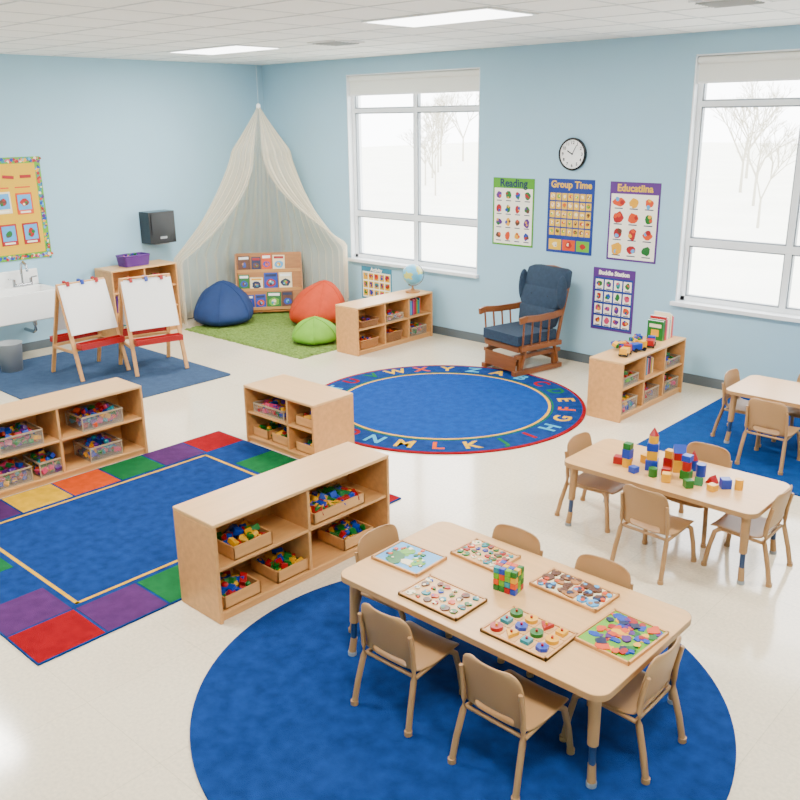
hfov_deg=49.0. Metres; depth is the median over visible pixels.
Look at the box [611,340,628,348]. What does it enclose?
toy block pile
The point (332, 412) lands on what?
shelf
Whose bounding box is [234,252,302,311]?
display rack
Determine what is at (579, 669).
table
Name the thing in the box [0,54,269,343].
wall
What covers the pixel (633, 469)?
block
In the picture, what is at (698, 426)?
rug
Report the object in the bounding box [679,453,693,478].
blocks
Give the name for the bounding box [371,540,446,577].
puzzle
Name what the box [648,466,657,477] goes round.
block
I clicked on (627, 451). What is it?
block
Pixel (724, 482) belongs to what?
block
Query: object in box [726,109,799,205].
bare tree
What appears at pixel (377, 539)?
chair
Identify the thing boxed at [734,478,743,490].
block
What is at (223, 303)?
bean bag
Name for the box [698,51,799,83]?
roller shade
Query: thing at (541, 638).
puzzle
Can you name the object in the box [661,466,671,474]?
block
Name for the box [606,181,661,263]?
poster
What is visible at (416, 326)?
storage bin
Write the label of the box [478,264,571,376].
rocking chair
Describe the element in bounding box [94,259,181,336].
shelf
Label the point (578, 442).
chair
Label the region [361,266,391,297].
poster
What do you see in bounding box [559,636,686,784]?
chair
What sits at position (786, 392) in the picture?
table
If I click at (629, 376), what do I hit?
storage bin
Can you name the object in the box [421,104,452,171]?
bare tree
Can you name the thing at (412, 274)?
desk globe
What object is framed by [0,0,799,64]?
ceiling
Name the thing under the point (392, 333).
woven basket
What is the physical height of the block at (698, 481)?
0.049 m
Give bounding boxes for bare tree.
[397,113,451,184]
[421,101,458,177]
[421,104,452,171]
[421,130,448,195]
[427,92,465,165]
[433,93,478,160]
[711,95,780,192]
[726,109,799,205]
[735,130,797,227]
[736,81,796,177]
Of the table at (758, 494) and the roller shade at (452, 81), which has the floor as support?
the table at (758, 494)
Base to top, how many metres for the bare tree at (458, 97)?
4.998 m
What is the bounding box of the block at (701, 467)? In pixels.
[696,462,706,477]
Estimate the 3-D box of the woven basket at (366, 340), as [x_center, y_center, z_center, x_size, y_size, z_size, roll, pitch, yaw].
[-0.429,-0.690,10.295,0.262,0.118,0.322,15,24,40]
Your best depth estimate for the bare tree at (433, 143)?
34.32 m
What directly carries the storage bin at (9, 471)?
in the shelf at (46, 411)
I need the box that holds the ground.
[362,142,799,307]
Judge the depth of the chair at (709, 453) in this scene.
5.71 m
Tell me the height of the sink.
0.843 m
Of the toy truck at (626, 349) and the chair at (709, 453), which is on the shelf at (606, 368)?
the toy truck at (626, 349)
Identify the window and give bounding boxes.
[346,67,479,277]
[670,49,799,322]
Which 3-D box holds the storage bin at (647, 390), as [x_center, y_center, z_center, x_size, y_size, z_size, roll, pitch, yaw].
[2.259,-0.092,8.277,0.266,0.152,0.293,15,24,40]
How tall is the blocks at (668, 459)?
0.110 m
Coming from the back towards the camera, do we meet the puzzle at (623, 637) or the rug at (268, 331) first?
the rug at (268, 331)
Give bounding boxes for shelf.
[0,377,147,497]
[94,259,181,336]
[173,442,389,624]
[243,374,353,458]
[335,288,432,356]
[586,335,685,422]
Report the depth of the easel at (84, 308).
9.28 m
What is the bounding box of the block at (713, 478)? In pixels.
[706,475,718,483]
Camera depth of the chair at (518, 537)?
4.59 m
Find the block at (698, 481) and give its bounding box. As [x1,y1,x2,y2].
[694,477,702,485]
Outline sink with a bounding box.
[0,261,54,332]
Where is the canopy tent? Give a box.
[173,73,348,324]
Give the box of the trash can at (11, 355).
[0,339,22,372]
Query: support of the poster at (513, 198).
attached to the wall at (628, 100)
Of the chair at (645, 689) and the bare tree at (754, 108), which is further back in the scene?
the bare tree at (754, 108)
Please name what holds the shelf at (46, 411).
on the floor
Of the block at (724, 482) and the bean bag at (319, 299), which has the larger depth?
the bean bag at (319, 299)
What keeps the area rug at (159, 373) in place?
on the floor
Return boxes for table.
[341,521,691,788]
[564,438,789,584]
[724,375,799,443]
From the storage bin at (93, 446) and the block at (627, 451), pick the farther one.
the storage bin at (93, 446)
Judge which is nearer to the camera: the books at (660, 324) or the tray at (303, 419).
the tray at (303, 419)
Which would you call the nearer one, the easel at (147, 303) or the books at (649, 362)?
the books at (649, 362)
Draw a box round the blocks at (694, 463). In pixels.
[691,450,698,471]
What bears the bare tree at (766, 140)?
on the ground
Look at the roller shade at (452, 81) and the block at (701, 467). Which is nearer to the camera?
the block at (701, 467)
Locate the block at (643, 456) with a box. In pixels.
[640,453,646,463]
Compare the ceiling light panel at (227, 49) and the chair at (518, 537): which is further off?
the ceiling light panel at (227, 49)
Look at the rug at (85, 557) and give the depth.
5.68 m
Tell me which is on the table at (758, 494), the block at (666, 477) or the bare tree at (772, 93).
the block at (666, 477)
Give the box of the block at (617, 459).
[613,454,622,464]
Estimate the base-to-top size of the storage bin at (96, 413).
0.149 m
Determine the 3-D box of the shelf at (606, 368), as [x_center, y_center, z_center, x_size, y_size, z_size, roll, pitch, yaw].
[2.231,-0.231,8.238,0.340,0.552,1.220,15,24,40]
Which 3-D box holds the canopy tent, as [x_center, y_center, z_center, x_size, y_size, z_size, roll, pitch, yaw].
[-1.869,-2.662,11.373,1.718,3.279,1.812,15,24,40]
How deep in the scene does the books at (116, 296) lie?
10.89 m
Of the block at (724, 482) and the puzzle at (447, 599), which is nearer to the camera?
the puzzle at (447, 599)
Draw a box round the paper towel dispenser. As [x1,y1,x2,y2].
[139,209,175,244]
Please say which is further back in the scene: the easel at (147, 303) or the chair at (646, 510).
the easel at (147, 303)
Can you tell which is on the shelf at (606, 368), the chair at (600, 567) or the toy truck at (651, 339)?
the toy truck at (651, 339)
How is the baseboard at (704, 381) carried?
attached to the wall at (628, 100)
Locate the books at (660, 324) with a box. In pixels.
[647,311,673,340]
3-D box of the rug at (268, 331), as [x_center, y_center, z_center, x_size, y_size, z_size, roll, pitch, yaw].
[-1.419,-0.895,11.300,2.320,0.028,1.671,15,24,40]
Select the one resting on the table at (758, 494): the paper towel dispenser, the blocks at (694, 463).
the blocks at (694, 463)
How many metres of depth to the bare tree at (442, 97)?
54.13 m
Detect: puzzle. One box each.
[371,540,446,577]
[398,574,487,621]
[450,538,520,572]
[480,606,577,661]
[529,567,619,613]
[574,608,668,665]
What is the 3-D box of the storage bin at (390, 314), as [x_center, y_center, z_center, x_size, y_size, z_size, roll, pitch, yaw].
[-0.147,-1.024,10.513,0.252,0.111,0.294,15,24,40]
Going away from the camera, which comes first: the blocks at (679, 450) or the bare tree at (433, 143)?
the blocks at (679, 450)
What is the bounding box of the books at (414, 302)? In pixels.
[410,296,419,314]
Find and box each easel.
[49,276,130,381]
[119,273,188,376]
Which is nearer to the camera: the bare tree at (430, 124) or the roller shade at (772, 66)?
the roller shade at (772, 66)
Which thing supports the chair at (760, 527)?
on the floor
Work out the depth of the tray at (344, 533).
5.53 m
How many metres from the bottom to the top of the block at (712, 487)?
0.040 m
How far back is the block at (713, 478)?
5.33 m
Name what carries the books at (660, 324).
on the shelf at (606, 368)
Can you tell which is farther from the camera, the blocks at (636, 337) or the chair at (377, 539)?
the blocks at (636, 337)
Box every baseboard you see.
[22,311,193,351]
[433,325,723,389]
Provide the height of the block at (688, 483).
0.050 m
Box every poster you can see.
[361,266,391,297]
[492,177,534,247]
[546,178,594,255]
[590,267,635,333]
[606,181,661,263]
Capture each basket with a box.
[115,252,149,267]
[359,315,378,327]
[359,333,378,348]
[386,326,402,342]
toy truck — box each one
[618,343,632,356]
[629,340,646,352]
[646,335,655,347]
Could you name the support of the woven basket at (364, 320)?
in the shelf at (348, 330)
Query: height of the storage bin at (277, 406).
0.113 m
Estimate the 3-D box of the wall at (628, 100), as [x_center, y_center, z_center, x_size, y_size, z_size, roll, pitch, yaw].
[2.681,-1.866,8.789,12.720,3.320,0.240,15,24,40]
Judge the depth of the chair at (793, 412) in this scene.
7.25 m
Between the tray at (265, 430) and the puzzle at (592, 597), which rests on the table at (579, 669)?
the puzzle at (592, 597)
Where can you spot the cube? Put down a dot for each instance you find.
(508, 578)
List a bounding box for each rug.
[0,343,230,399]
[0,431,400,665]
[184,311,336,358]
[190,581,735,799]
[326,365,585,454]
[637,397,799,495]
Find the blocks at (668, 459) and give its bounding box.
[663,448,673,466]
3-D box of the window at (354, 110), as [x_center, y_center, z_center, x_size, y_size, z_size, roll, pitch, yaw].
[0.179,-2.811,10.861,2.200,2.349,0.290,15,24,40]
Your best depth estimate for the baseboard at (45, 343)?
10.58 m
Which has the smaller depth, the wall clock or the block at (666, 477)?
the block at (666, 477)
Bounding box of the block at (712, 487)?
[706,482,718,491]
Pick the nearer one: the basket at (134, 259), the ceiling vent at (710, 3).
the ceiling vent at (710, 3)
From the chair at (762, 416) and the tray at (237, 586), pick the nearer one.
the tray at (237, 586)
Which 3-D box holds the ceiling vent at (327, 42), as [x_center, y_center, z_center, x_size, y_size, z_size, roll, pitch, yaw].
[-0.628,-3.501,8.616,0.400,0.022,0.400,15,24,40]
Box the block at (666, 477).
[661,471,671,482]
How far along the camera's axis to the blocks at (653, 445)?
5.50 m
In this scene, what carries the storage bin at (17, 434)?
in the shelf at (46, 411)
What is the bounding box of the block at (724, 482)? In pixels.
[719,477,731,488]
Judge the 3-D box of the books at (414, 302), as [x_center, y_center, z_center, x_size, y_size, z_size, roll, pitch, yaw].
[0.128,-1.172,10.783,0.162,0.221,0.182,15,24,40]
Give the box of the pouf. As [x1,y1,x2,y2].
[292,316,336,344]
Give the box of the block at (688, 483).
[682,478,693,488]
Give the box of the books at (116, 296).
[115,295,118,312]
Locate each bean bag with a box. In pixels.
[194,280,253,325]
[289,280,344,323]
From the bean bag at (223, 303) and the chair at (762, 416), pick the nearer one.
the chair at (762, 416)
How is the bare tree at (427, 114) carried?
on the ground
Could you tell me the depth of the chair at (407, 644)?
3.92 m
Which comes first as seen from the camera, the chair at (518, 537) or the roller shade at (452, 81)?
the chair at (518, 537)
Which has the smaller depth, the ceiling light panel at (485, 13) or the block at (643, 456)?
the block at (643, 456)
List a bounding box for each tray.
[216,518,272,560]
[220,567,260,609]
[251,545,307,583]
[253,421,286,439]
[272,427,287,446]
[295,410,311,428]
[296,436,312,454]
[309,482,364,524]
[317,516,373,550]
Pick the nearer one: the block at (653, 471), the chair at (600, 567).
the chair at (600, 567)
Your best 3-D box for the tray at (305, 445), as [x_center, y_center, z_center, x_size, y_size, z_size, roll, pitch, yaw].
[-0.679,0.346,7.097,0.220,0.106,0.240,15,24,40]
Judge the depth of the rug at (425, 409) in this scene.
8.17 m
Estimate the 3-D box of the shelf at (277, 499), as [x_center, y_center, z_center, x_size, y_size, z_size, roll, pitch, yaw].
[-0.654,0.744,5.244,0.370,0.592,1.340,15,24,40]
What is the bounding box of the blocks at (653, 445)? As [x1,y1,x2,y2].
[645,427,659,470]
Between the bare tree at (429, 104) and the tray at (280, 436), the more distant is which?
the bare tree at (429, 104)
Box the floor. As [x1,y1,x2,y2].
[0,312,799,799]
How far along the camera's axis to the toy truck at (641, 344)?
7.97 m
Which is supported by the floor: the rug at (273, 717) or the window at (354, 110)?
the rug at (273, 717)
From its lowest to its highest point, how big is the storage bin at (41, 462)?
0.160 m
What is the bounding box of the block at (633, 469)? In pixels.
[628,464,639,473]
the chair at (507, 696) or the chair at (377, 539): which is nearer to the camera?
the chair at (507, 696)
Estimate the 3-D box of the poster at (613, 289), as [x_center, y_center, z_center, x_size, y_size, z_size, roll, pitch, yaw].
[2.250,-1.056,9.298,0.490,0.665,0.005,15,24,40]
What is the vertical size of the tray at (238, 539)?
0.114 m
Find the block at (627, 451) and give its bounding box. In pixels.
[622,441,633,467]
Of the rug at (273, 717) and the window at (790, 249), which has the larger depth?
the window at (790, 249)
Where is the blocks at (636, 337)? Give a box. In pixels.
[629,333,642,341]
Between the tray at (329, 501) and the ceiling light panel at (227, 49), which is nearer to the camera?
the tray at (329, 501)
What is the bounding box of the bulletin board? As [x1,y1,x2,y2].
[0,156,52,262]
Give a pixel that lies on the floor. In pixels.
(108, 717)
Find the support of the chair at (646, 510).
on the floor
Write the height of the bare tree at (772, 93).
4.707 m
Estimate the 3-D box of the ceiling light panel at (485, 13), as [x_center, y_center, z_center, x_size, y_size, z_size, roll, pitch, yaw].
[0.356,-2.872,6.606,1.220,0.010,0.610,15,24,40]
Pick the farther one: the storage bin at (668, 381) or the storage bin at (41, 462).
the storage bin at (668, 381)
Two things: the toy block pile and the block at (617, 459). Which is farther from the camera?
the toy block pile
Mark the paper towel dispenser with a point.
(157, 227)
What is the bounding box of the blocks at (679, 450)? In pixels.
[672,444,686,472]
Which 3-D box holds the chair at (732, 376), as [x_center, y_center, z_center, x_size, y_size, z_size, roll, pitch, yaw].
[2.895,0.045,7.329,0.425,0.544,0.372,15,24,40]
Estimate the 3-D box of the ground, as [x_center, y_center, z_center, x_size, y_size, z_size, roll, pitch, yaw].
[28.705,-11.596,44.869,120.000,0.100,89.600,15,24,40]
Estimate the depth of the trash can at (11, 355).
9.52 m
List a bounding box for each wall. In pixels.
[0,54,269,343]
[262,25,799,381]
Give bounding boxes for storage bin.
[0,421,43,455]
[0,457,33,490]
[22,449,64,477]
[64,400,123,432]
[72,432,122,462]
[253,396,285,420]
[386,309,403,321]
[410,321,426,335]
[621,392,637,414]
[623,369,638,387]
[643,382,658,403]
[663,373,678,393]
[665,352,680,368]
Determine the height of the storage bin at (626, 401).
0.147 m
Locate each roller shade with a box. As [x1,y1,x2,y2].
[348,69,478,95]
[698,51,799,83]
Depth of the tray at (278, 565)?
5.14 m
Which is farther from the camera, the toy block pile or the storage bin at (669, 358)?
the storage bin at (669, 358)
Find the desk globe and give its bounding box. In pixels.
[402,264,423,292]
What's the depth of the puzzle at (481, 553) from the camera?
4.46 m
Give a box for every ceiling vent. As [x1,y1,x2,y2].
[307,40,364,45]
[688,0,771,7]
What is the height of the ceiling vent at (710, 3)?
0.022 m
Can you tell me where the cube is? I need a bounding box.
[493,560,523,595]
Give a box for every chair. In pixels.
[348,524,445,632]
[351,603,460,737]
[446,524,542,663]
[448,653,574,799]
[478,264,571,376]
[526,554,633,705]
[554,432,625,532]
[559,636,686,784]
[610,484,696,584]
[664,442,731,547]
[701,485,793,587]
[710,368,772,446]
[735,398,799,474]
[771,374,799,441]
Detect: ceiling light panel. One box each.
[167,45,281,54]
[361,7,537,26]
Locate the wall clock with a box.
[558,137,586,170]
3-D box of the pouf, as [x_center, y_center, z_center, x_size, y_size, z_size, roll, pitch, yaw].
[-1.026,-0.865,10.653,0.600,0.300,0.557,9,20,29]
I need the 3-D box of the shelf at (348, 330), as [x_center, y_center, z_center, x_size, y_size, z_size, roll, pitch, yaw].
[-0.169,-0.952,10.557,0.360,0.562,1.310,15,24,40]
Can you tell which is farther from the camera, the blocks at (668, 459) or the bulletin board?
the bulletin board
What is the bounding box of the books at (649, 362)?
[645,355,653,375]
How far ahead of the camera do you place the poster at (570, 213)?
9.40 m
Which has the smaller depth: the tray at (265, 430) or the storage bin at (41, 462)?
the storage bin at (41, 462)

